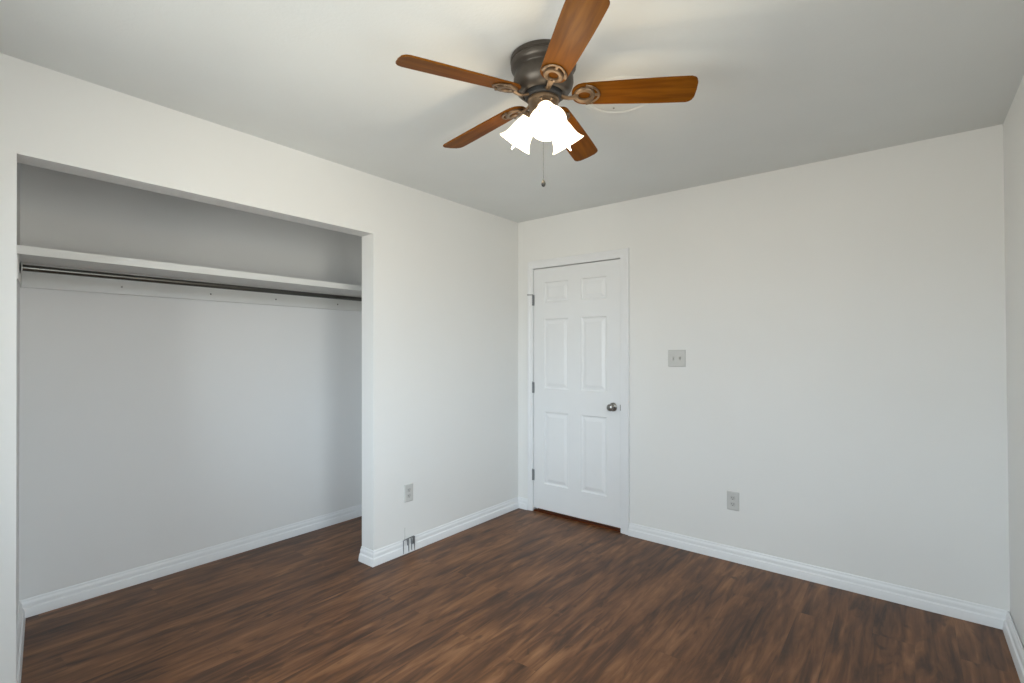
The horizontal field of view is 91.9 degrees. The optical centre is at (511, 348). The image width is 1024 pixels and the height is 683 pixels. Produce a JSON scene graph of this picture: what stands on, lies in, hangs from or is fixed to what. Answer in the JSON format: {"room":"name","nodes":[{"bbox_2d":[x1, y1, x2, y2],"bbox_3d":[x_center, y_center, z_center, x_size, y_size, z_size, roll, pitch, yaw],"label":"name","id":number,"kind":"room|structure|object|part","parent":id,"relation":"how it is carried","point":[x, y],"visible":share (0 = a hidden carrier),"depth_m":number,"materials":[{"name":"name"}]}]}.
{"room":"empty bedroom","nodes":[
{"label":"empty bedroom","id":0,"kind":"room"},
{"bbox_2d":[16,163,19,622],"bbox_3d":[-2.244,0.130,2.171,0.119,2.440,0.765,0,0,-45],"label":"wall","id":1,"kind":"structure","parent":0,"point":[18,164],"depth_m":2.33,"materials":[{"name":"paint"}]},
{"bbox_2d":[19,163,361,600],"bbox_3d":[-1.985,0.133,3.191,0.120,2.440,2.524,0,0,39],"label":"wall","id":2,"kind":"structure","parent":0,"point":[152,429],"depth_m":2.99,"materials":[{"name":"paint"}]},
{"bbox_2d":[17,245,361,311],"bbox_3d":[-1.684,-0.377,3.108,0.456,0.142,2.081,0,0,39],"label":"closet shelf","id":3,"kind":"object","parent":2,"relation":"attached to","point":[28,255],"visible":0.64,"depth_m":2.85,"materials":[{"name":"paint"}]},
{"bbox_2d":[20,262,361,300],"bbox_3d":[-1.616,-0.369,3.061,0.054,0.054,2.032,0,0,39],"label":"closet rod","id":4,"kind":"object","parent":3,"relation":"attached to","point":[31,268],"visible":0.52,"depth_m":2.72,"materials":[{"name":"metal"}]},
{"bbox_2d":[0,53,517,682],"bbox_3d":[-1.208,0.132,2.772,0.124,2.440,3.890,0,0,39],"label":"wall","id":5,"kind":"structure","parent":0,"point":[440,275],"depth_m":3.14,"materials":[{"name":"white paint"}]},
{"bbox_2d":[16,497,527,682],"bbox_3d":[-1.194,1.310,3.292,0.984,0.088,3.072,0,0,39],"label":"baseboard","id":6,"kind":"structure","parent":5,"relation":"attached to","point":[49,601],"depth_m":3.13,"materials":[{"name":"paint"}]},
{"bbox_2d":[404,483,412,502],"bbox_3d":[-0.691,0.964,3.312,0.008,0.118,0.074,0,0,39],"label":"wall outlet","id":7,"kind":"object","parent":5,"relation":"attached to","point":[408,488],"visible":1,"depth_m":3.31,"materials":[{"name":"plastic"}]},
{"bbox_2d":[0,0,1023,222],"bbox_3d":[-0.307,-1.150,2.153,4.202,0.120,4.040,0,0,39],"label":"ceiling","id":8,"kind":"structure","parent":0,"point":[782,84],"depth_m":1.96,"materials":[{"name":"paint"}]},
{"bbox_2d":[396,0,697,186],"bbox_3d":[0.103,-0.850,1.891,1.044,0.482,1.066,0,0,39],"label":"ceiling fan","id":9,"kind":"object","parent":8,"relation":"hanging from","point":[543,70],"visible":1,"depth_m":1.79,"materials":[{"name":"brown wood"}]},
{"bbox_3d":[-0.172,-0.944,1.708,0.448,0.006,0.116,-2,14,-28],"label":"blade","id":10,"kind":"part","parent":9,"relation":"part of","materials":[{"name":"brown wood"}]},
{"bbox_3d":[-0.119,-0.929,2.091,0.448,0.006,0.116,-6,10,44],"label":"blade","id":11,"kind":"part","parent":9,"relation":"part of","materials":[{"name":"brown wood"}]},
{"bbox_3d":[0.041,-0.837,1.902,0.136,0.114,0.136,40,17,21],"label":"lamp shade","id":12,"kind":"part","parent":9,"relation":"part of","materials":[{"name":"white glass"}]},
{"bbox_3d":[0.118,-0.739,1.863,0.002,0.212,0.002,0,0,39],"label":"pull chain","id":13,"kind":"part","parent":9,"relation":"part of","materials":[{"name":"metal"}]},
{"bbox_3d":[0.124,-0.829,1.770,0.045,0.136,0.045,0,-37,-3],"label":"bulb","id":14,"kind":"part","parent":9,"relation":"part of","materials":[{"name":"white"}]},
{"bbox_3d":[0.123,-0.838,1.777,0.136,0.114,0.136,0,-37,-3],"label":"lamp shade","id":15,"kind":"part","parent":9,"relation":"part of","materials":[{"name":"white glass"}]},
{"bbox_3d":[0.191,-0.837,1.911,0.136,0.114,0.136,-42,21,-26],"label":"lamp shade","id":16,"kind":"part","parent":9,"relation":"part of","materials":[{"name":"white glass"}]},
{"bbox_3d":[0.176,-0.953,1.538,0.116,0.006,0.448,15,-3,-10],"label":"blade","id":17,"kind":"part","parent":9,"relation":"part of","materials":[{"name":"brown wood"}]},
{"bbox_3d":[0.262,-0.929,2.159,0.116,0.006,0.448,-18,-12,24],"label":"blade","id":18,"kind":"part","parent":9,"relation":"part of","materials":[{"name":"brown wood"}]},
{"bbox_3d":[0.445,-0.944,1.818,0.448,0.006,0.116,2,-17,8],"label":"blade","id":19,"kind":"part","parent":9,"relation":"part of","materials":[{"name":"brown wood"}]},
{"bbox_2d":[584,75,650,114],"bbox_3d":[0.467,-1.085,2.139,0.326,0.011,0.326,0,0,39],"label":"cover plate","id":20,"kind":"object","parent":8,"relation":"attached to","point":[607,109],"visible":0.38,"depth_m":2.22,"materials":[{"name":"white plastic"}]},
{"bbox_2d":[21,508,1020,682],"bbox_3d":[-0.354,1.409,2.086,4.202,0.120,3.890,0,0,39],"label":"floor","id":21,"kind":"structure","parent":0,"point":[518,595],"depth_m":2.44,"materials":[{"name":"brown wood"}]},
{"bbox_2d":[403,535,414,553],"bbox_3d":[-0.691,1.269,3.295,0.027,0.161,0.099,0,0,39],"label":"bracket","id":22,"kind":"object","parent":21,"relation":"on","point":[413,536],"visible":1,"depth_m":3.30,"materials":[{"name":"grey metal"}]},
{"bbox_2d":[518,124,1009,611],"bbox_3d":[0.897,0.135,3.657,4.202,2.440,0.120,0,0,39],"label":"wall","id":23,"kind":"structure","parent":0,"point":[840,323],"depth_m":2.85,"materials":[{"name":"white paint"}]},
{"bbox_2d":[527,248,629,534],"bbox_3d":[0.517,0.312,3.919,0.916,2.088,0.183,0,0,39],"label":"door","id":24,"kind":"structure","parent":23,"relation":"in","point":[579,312],"depth_m":3.87,"materials":[{"name":"paint"}]},
{"bbox_3d":[0.735,0.435,3.671,0.064,0.064,0.067,0,0,39],"label":"knob","id":25,"kind":"part","parent":24,"relation":"part of","materials":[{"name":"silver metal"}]},
{"bbox_2d":[668,350,685,366],"bbox_3d":[1.125,0.066,3.386,0.120,0.116,0.020,0,0,39],"label":"light switch","id":26,"kind":"object","parent":23,"relation":"attached to","point":[676,358],"visible":1,"depth_m":3.39,"materials":[{"name":"plastic"}]},
{"bbox_2d":[727,491,738,510],"bbox_3d":[1.411,0.972,3.162,0.074,0.118,0.008,0,0,39],"label":"wall outlet","id":27,"kind":"object","parent":23,"relation":"attached to","point":[732,497],"visible":1,"depth_m":3.16,"materials":[{"name":"plastic"}]},
{"bbox_2d":[628,523,1007,629],"bbox_3d":[1.617,1.309,2.986,1.962,0.088,0.025,0,0,39],"label":"baseboard","id":28,"kind":"structure","parent":23,"relation":"attached to","point":[948,606],"depth_m":2.80,"materials":[{"name":"paint"}]},
{"bbox_2d":[1003,76,1023,647],"bbox_3d":[1.234,0.124,0.823,0.150,2.440,3.890,-1,-1,39],"label":"wall","id":29,"kind":"structure","parent":0,"point":[1013,125],"depth_m":2.18,"materials":[{"name":"white paint"}]},
{"bbox_2d":[1003,611,1023,682],"bbox_3d":[1.216,1.302,0.929,0.025,0.088,3.739,0,0,39],"label":"baseboard","id":30,"kind":"structure","parent":29,"relation":"attached to","point":[1015,646],"depth_m":2.17,"materials":[{"name":"paint"}]}
]}

